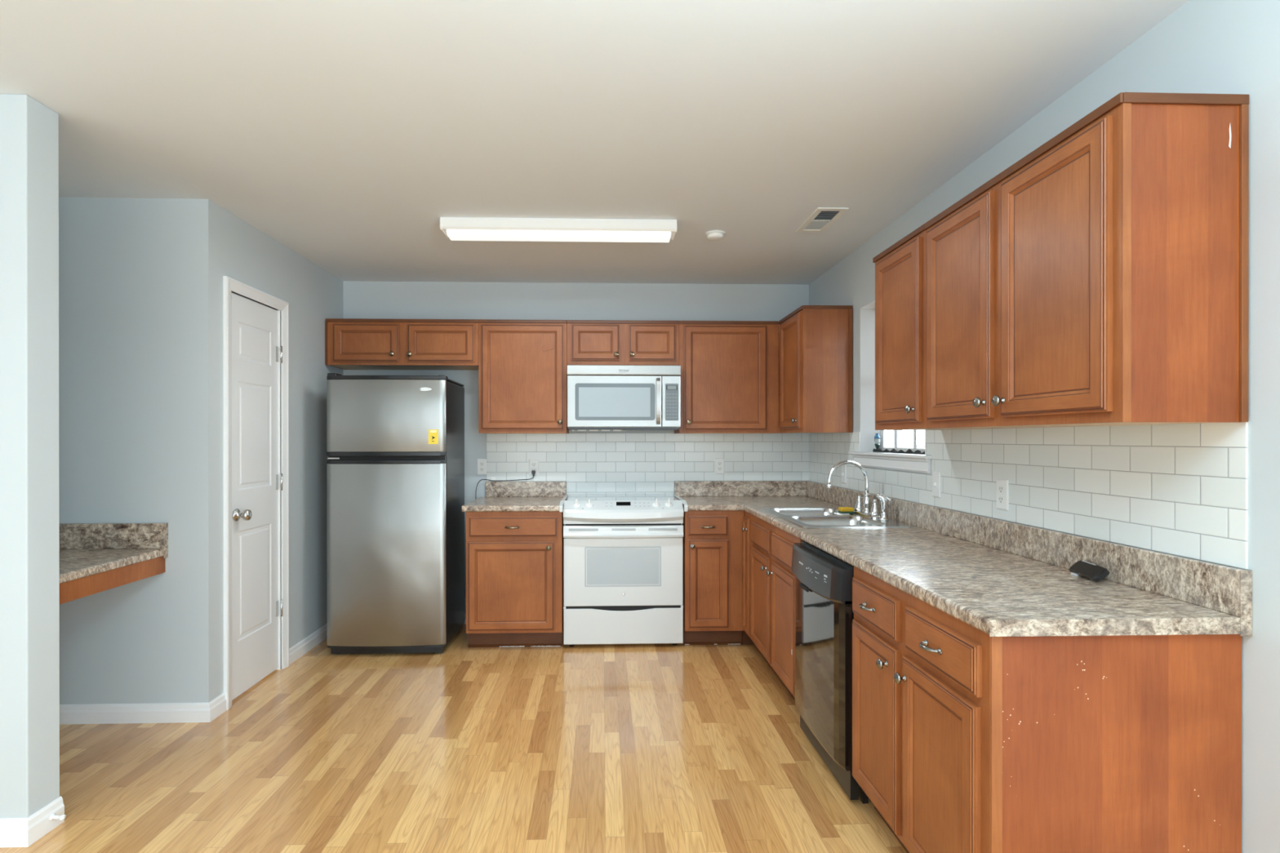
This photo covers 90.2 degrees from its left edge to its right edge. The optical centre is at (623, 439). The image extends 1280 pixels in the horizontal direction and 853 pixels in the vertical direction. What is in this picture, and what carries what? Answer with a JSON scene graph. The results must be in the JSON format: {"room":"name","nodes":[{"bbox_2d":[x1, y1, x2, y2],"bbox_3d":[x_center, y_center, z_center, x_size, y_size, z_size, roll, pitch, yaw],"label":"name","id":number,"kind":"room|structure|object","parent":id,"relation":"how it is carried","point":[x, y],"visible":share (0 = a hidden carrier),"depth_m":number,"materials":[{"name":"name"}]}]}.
{"room":"kitchen","nodes":[
{"label":"kitchen","id":0,"kind":"room"},
{"bbox_2d":[0,93,59,817],"bbox_3d":[-2.616,0.098,2.138,1.309,2.467,0.127,0,0,-2],"label":"wall","id":1,"kind":"structure","parent":0,"point":[29,486],"depth_m":2.11,"materials":[{"name":"grey paint"}]},
{"bbox_2d":[0,795,64,847],"bbox_3d":[-2.609,1.288,2.132,1.323,0.088,0.141,0,0,-2],"label":"baseboard","id":2,"kind":"structure","parent":1,"relation":"attached to","point":[14,832],"depth_m":2.09,"materials":[{"name":"white paint"}]},
{"bbox_2d":[48,813,66,821],"bbox_3d":[-1.928,1.288,2.175,0.042,0.024,0.021,0,0,-2],"label":"door stop","id":3,"kind":"object","parent":1,"relation":"attached to","point":[62,817],"visible":1,"depth_m":2.17,"materials":[{"name":"white plastic"}]},
{"bbox_2d":[58,197,186,704],"bbox_3d":[-2.681,0.097,3.040,1.239,2.467,0.100,0,0,-2],"label":"wall","id":4,"kind":"structure","parent":0,"point":[122,262],"depth_m":3.00,"materials":[{"name":"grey paint"}]},
{"bbox_2d":[59,522,168,604],"bbox_3d":[-2.459,0.552,2.604,0.652,0.319,0.784,0,0,-2],"label":"countertop","id":5,"kind":"structure","parent":4,"relation":"attached to","point":[95,557],"depth_m":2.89,"materials":[{"name":"brown stone"}]},
{"bbox_2d":[186,199,343,702],"bbox_3d":[-2.035,0.096,3.796,0.100,2.467,1.569,0,0,-2],"label":"wall","id":6,"kind":"structure","parent":0,"point":[220,243],"depth_m":3.13,"materials":[{"name":"grey paint"}]},
{"bbox_2d":[59,623,327,724],"bbox_3d":[-2.647,1.286,3.770,1.353,0.088,1.583,0,0,-2],"label":"baseboard","id":7,"kind":"structure","parent":6,"relation":"attached to","point":[153,713],"depth_m":3.00,"materials":[{"name":"white paint"}]},
{"bbox_2d":[222,275,288,710],"bbox_3d":[-1.993,0.263,3.440,0.161,2.134,0.620,0,0,-2],"label":"door","id":8,"kind":"structure","parent":6,"relation":"in","point":[256,429],"depth_m":3.45,"materials":[{"name":"white paint"}]},
{"bbox_2d":[0,623,906,852],"bbox_3d":[-0.809,1.358,0.548,5.018,0.050,8.344,0,0,-2],"label":"floor","id":9,"kind":"structure","parent":0,"point":[657,748],"depth_m":2.59,"materials":[{"name":"brown wood"}]},
{"bbox_2d":[326,373,464,654],"bbox_3d":[-1.464,0.460,4.179,0.726,1.738,0.593,0,0,-2],"label":"refrigerator","id":10,"kind":"object","parent":9,"relation":"on","point":[395,444],"visible":1,"depth_m":3.89,"materials":[{"name":"silver metal"}]},
{"bbox_2d":[326,379,446,456],"bbox_3d":[-1.456,-0.133,3.907,0.724,0.469,0.051,0,0,-2],"label":"freezer","id":11,"kind":"object","parent":10,"relation":"in","point":[365,417],"depth_m":3.89,"materials":[{"name":"metal"}]},
{"bbox_2d":[466,511,564,647],"bbox_3d":[-0.697,0.891,4.291,0.603,0.875,0.656,0,0,-2],"label":"base cabinet","id":12,"kind":"object","parent":9,"relation":"on","point":[514,560],"visible":0.98,"depth_m":4.00,"materials":[{"name":"brown wood"}]},
{"bbox_2d":[462,481,567,511],"bbox_3d":[-0.708,0.378,4.308,0.624,0.149,0.620,0,0,-2],"label":"countertop","id":13,"kind":"structure","parent":12,"relation":"on","point":[500,496],"depth_m":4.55,"materials":[{"name":"brown stone"}]},
{"bbox_2d":[559,494,688,646],"bbox_3d":[-0.007,0.853,4.309,0.808,0.951,0.609,0,0,-2],"label":"range","id":14,"kind":"object","parent":9,"relation":"on","point":[623,554],"visible":1,"depth_m":4.06,"materials":[{"name":"white metal"}]},
{"bbox_2d":[567,494,678,500],"bbox_3d":[-0.009,0.406,4.388,0.740,0.011,0.449,0,0,-2],"label":"cooktop","id":15,"kind":"object","parent":14,"relation":"in","point":[581,497],"depth_m":4.41,"materials":[{"name":"white metal"}]},
{"bbox_2d":[682,510,744,645],"bbox_3d":[0.574,0.890,4.332,0.380,0.875,0.656,0,0,-2],"label":"base cabinet","id":16,"kind":"object","parent":9,"relation":"on","point":[713,540],"visible":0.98,"depth_m":4.05,"materials":[{"name":"brown wood"}]},
{"bbox_2d":[742,511,764,657],"bbox_3d":[1.052,0.891,4.009,0.654,0.875,0.272,0,0,-2],"label":"base cabinet","id":17,"kind":"object","parent":9,"relation":"on","point":[747,544],"visible":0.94,"depth_m":3.96,"materials":[{"name":"brown wood"}]},
{"bbox_2d":[750,515,801,699],"bbox_3d":[1.074,0.891,3.402,0.658,0.875,0.941,0,0,-2],"label":"base cabinet","id":18,"kind":"object","parent":9,"relation":"on","point":[772,580],"visible":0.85,"depth_m":3.31,"materials":[{"name":"brown wood"}]},
{"bbox_2d":[674,480,1252,636],"bbox_3d":[0.920,0.380,3.071,0.995,0.154,3.198,0,0,-2],"label":"countertop","id":19,"kind":"structure","parent":18,"relation":"on","point":[999,578],"depth_m":1.90,"materials":[{"name":"brown stone"}]},
{"bbox_2d":[760,507,914,528],"bbox_3d":[1.100,0.493,3.416,0.542,0.170,0.848,0,0,-2],"label":"sink","id":20,"kind":"object","parent":19,"relation":"in","point":[806,517],"visible":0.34,"depth_m":3.39,"materials":[{"name":"silver metal"}]},
{"bbox_2d":[838,506,853,513],"bbox_3d":[1.240,0.393,3.547,0.072,0.030,0.052,0,0,-2],"label":"sponge","id":21,"kind":"object","parent":20,"relation":"on","point":[841,509],"visible":1,"depth_m":3.52,"materials":[{"name":"yellow"}]},
{"bbox_2d":[875,493,891,520],"bbox_3d":[1.318,0.339,3.230,0.073,0.139,0.044,0,0,-2],"label":"sprayer","id":22,"kind":"object","parent":20,"relation":"on","point":[882,499],"visible":1,"depth_m":3.22,"materials":[{"name":"silver metal"}]},
{"bbox_2d":[826,460,880,518],"bbox_3d":[1.222,0.260,3.435,0.262,0.297,0.273,0,0,-2],"label":"kitchen faucet","id":23,"kind":"object","parent":19,"relation":"on","point":[874,513],"visible":0.99,"depth_m":3.42,"materials":[{"name":"silver metal"}]},
{"bbox_2d":[1068,560,1109,582],"bbox_3d":[1.391,0.393,1.909,0.047,0.045,0.144,0,0,7],"label":"handheld device","id":24,"kind":"object","parent":19,"relation":"on","point":[1091,571],"visible":1,"depth_m":1.89,"materials":[{"name":"black plastic"}]},
{"bbox_2d":[791,540,868,804],"bbox_3d":[1.080,0.896,2.620,0.652,0.868,0.604,0,0,-2],"label":"dishwasher","id":25,"kind":"object","parent":9,"relation":"on","point":[824,614],"visible":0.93,"depth_m":2.45,"materials":[{"name":"black plastic"}]},
{"bbox_2d":[852,566,1241,852],"bbox_3d":[1.121,0.893,1.902,0.660,0.875,0.815,0,0,-2],"label":"base cabinet","id":26,"kind":"object","parent":9,"relation":"on","point":[966,740],"visible":0.98,"depth_m":1.51,"materials":[{"name":"brown wood"}]},
{"bbox_2d":[342,280,808,611],"bbox_3d":[-0.224,0.094,4.689,3.579,2.467,0.100,0,0,-2],"label":"wall","id":27,"kind":"structure","parent":0,"point":[362,300],"depth_m":4.63,"materials":[{"name":"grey paint"}]},
{"bbox_2d":[324,318,478,370],"bbox_3d":[-1.494,-0.656,4.416,1.022,0.310,0.350,0,0,-2],"label":"upper cabinet","id":28,"kind":"object","parent":27,"relation":"attached to","point":[350,344],"visible":0.99,"depth_m":4.28,"materials":[{"name":"brown wood"}]},
{"bbox_2d":[464,611,466,623],"bbox_3d":[-1.515,1.284,4.592,0.991,0.088,0.014,0,0,-2],"label":"baseboard","id":29,"kind":"structure","parent":27,"relation":"attached to","point":[464,611],"depth_m":4.60,"materials":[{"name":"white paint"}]},
{"bbox_2d":[476,458,486,475],"bbox_3d":[-1.022,0.196,4.609,0.070,0.115,0.008,0,0,-2],"label":"wall outlet","id":30,"kind":"object","parent":27,"relation":"attached to","point":[481,463],"visible":1,"depth_m":4.61,"materials":[{"name":"white plastic"}]},
{"bbox_2d":[478,319,568,433],"bbox_3d":[-0.685,-0.428,4.443,0.595,0.768,0.350,0,0,-2],"label":"upper cabinet","id":31,"kind":"object","parent":27,"relation":"attached to","point":[522,367],"visible":0.98,"depth_m":4.31,"materials":[{"name":"brown wood"}]},
{"bbox_2d":[566,320,679,365],"bbox_3d":[-0.006,-0.658,4.465,0.765,0.308,0.350,0,0,-2],"label":"upper cabinet","id":32,"kind":"object","parent":27,"relation":"attached to","point":[588,342],"visible":0.94,"depth_m":4.33,"materials":[{"name":"brown wood"}]},
{"bbox_2d":[567,364,680,431],"bbox_3d":[-0.001,-0.278,4.423,0.756,0.441,0.430,0,0,-2],"label":"microwave oven","id":33,"kind":"object","parent":32,"relation":"attached to","point":[601,397],"visible":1,"depth_m":4.24,"materials":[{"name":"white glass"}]},
{"bbox_2d":[486,433,808,498],"bbox_3d":[0.187,0.211,4.650,2.351,0.514,0.005,0,0,-2],"label":"tile backsplash","id":34,"kind":"structure","parent":27,"relation":"attached to","point":[589,464],"depth_m":4.65,"materials":[{"name":"white tile"}]},
{"bbox_2d":[475,470,535,499],"bbox_3d":[-0.846,0.625,4.580,0.425,0.806,0.040,0,0,-7],"label":"power cord","id":35,"kind":"object","parent":34,"relation":"attached to","point":[493,478],"visible":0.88,"depth_m":4.58,"materials":[{"name":"black plastic"}]},
{"bbox_2d":[528,459,538,475],"bbox_3d":[-0.647,0.200,4.616,0.070,0.115,0.008,0,0,-2],"label":"wall outlet","id":36,"kind":"object","parent":34,"relation":"attached to","point":[533,464],"visible":1,"depth_m":4.61,"materials":[{"name":"white plastic"}]},
{"bbox_2d":[715,457,724,474],"bbox_3d":[0.705,0.193,4.660,0.070,0.115,0.008,0,0,-2],"label":"wall outlet","id":37,"kind":"object","parent":34,"relation":"attached to","point":[719,462],"visible":1,"depth_m":4.66,"materials":[{"name":"white plastic"}]},
{"bbox_2d":[674,320,778,433],"bbox_3d":[0.721,-0.428,4.489,0.689,0.768,0.350,0,0,-2],"label":"upper cabinet","id":38,"kind":"object","parent":27,"relation":"attached to","point":[729,375],"visible":0.98,"depth_m":4.35,"materials":[{"name":"brown wood"}]},
{"bbox_2d":[0,0,1189,284],"bbox_3d":[-0.785,-1.164,0.545,5.068,0.060,8.344,0,0,-2],"label":"ceiling","id":39,"kind":"structure","parent":0,"point":[344,132],"depth_m":2.17,"materials":[{"name":"paint"}]},
{"bbox_2d":[440,217,676,242],"bbox_3d":[-0.332,-1.095,3.350,1.214,0.085,0.158,0,0,-2],"label":"ceiling light","id":40,"kind":"object","parent":39,"relation":"attached to","point":[456,228],"visible":1,"depth_m":3.29,"materials":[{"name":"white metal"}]},
{"bbox_2d":[446,229,671,242],"bbox_3d":[-0.332,-1.066,3.350,1.154,0.027,0.126,0,0,-2],"label":"diffuser","id":41,"kind":"object","parent":40,"relation":"attached to","point":[521,235],"depth_m":3.30,"materials":[{"name":"white plastic"}]},
{"bbox_2d":[705,230,725,240],"bbox_3d":[0.507,-1.121,3.517,0.112,0.034,0.112,0,0,-2],"label":"smoke detector","id":42,"kind":"object","parent":39,"relation":"attached to","point":[713,235],"visible":1,"depth_m":3.48,"materials":[{"name":"white plastic"}]},
{"bbox_2d":[795,207,848,232],"bbox_3d":[1.024,-1.135,3.305,0.153,0.006,0.366,0,0,-2],"label":"ceiling vent","id":43,"kind":"object","parent":39,"relation":"in","point":[822,218],"visible":1,"depth_m":3.29,"materials":[{"name":"white metal"}]},
{"bbox_2d":[808,0,1279,852],"bbox_3d":[1.599,0.098,0.624,0.200,2.467,8.144,0,0,-2],"label":"wall","id":44,"kind":"structure","parent":0,"point":[1204,46],"depth_m":1.50,"materials":[{"name":"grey paint"}]},
{"bbox_2d":[778,305,852,433],"bbox_3d":[1.204,-0.428,4.114,0.350,0.768,0.526,0,0,-2],"label":"upper cabinet","id":45,"kind":"object","parent":44,"relation":"attached to","point":[815,341],"visible":1,"depth_m":3.86,"materials":[{"name":"brown wood"}]},
{"bbox_2d":[848,301,932,474],"bbox_3d":[1.490,-0.308,3.391,0.236,0.933,0.912,0,0,-2],"label":"window","id":46,"kind":"structure","parent":44,"relation":"in","point":[904,440],"depth_m":3.73,"materials":[{"name":"white paint"}]},
{"bbox_2d":[874,433,880,451],"bbox_3d":[1.476,0.017,3.705,0.035,0.109,0.035,0,0,-2],"label":"bottle","id":47,"kind":"object","parent":46,"relation":"on","point":[877,437],"visible":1,"depth_m":3.69,"materials":[{"name":"teal plastic"}]},
{"bbox_2d":[872,448,924,454],"bbox_3d":[1.486,0.060,3.380,0.026,0.024,0.720,0,0,-2],"label":"strip","id":48,"kind":"object","parent":46,"relation":"on","point":[893,451],"visible":0.8,"depth_m":3.40,"materials":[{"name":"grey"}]},
{"bbox_2d":[872,224,985,430],"bbox_3d":[1.252,-0.426,2.622,0.350,0.768,0.456,0,0,-2],"label":"upper cabinet","id":49,"kind":"object","parent":44,"relation":"attached to","point":[900,269],"visible":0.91,"depth_m":2.56,"materials":[{"name":"brown wood"}]},
{"bbox_2d":[808,422,1248,568],"bbox_3d":[1.416,0.129,3.096,0.005,0.348,3.192,0,0,-2],"label":"tile backsplash","id":50,"kind":"structure","parent":44,"relation":"attached to","point":[1176,489],"depth_m":1.94,"materials":[{"name":"white tile"}]},
{"bbox_2d":[841,464,846,483],"bbox_3d":[1.375,0.215,3.992,0.017,0.115,0.070,0,0,-2],"label":"light switch","id":51,"kind":"object","parent":50,"relation":"attached to","point":[843,466],"visible":0.9,"depth_m":3.99,"materials":[{"name":"white plastic"}]},
{"bbox_2d":[932,471,941,497],"bbox_3d":[1.411,0.203,2.886,0.017,0.115,0.070,0,0,-2],"label":"light switch","id":52,"kind":"object","parent":50,"relation":"attached to","point":[936,476],"visible":1,"depth_m":2.88,"materials":[{"name":"white plastic"}]},
{"bbox_2d":[996,479,1008,511],"bbox_3d":[1.431,0.208,2.410,0.008,0.115,0.070,0,0,-2],"label":"wall outlet","id":53,"kind":"object","parent":50,"relation":"attached to","point":[1002,486],"visible":1,"depth_m":2.40,"materials":[{"name":"white plastic"}]},
{"bbox_2d":[998,485,1004,493],"bbox_3d":[1.429,0.188,2.410,0.003,0.029,0.033,0,0,-2],"label":"socket","id":54,"kind":"object","parent":53,"relation":"attached to","point":[1001,488],"depth_m":2.41,"materials":[{"name":"grey plastic"}]},
{"bbox_2d":[998,496,1004,503],"bbox_3d":[1.429,0.227,2.410,0.003,0.029,0.033,0,0,-2],"label":"socket","id":55,"kind":"object","parent":53,"relation":"attached to","point":[1001,499],"depth_m":2.41,"materials":[{"name":"grey plastic"}]},
{"bbox_2d":[924,92,1248,428],"bbox_3d":[1.275,-0.425,1.940,0.352,0.768,0.908,0,0,-2],"label":"upper cabinet","id":56,"kind":"object","parent":44,"relation":"attached to","point":[1100,277],"visible":1,"depth_m":1.52,"materials":[{"name":"brown wood"}]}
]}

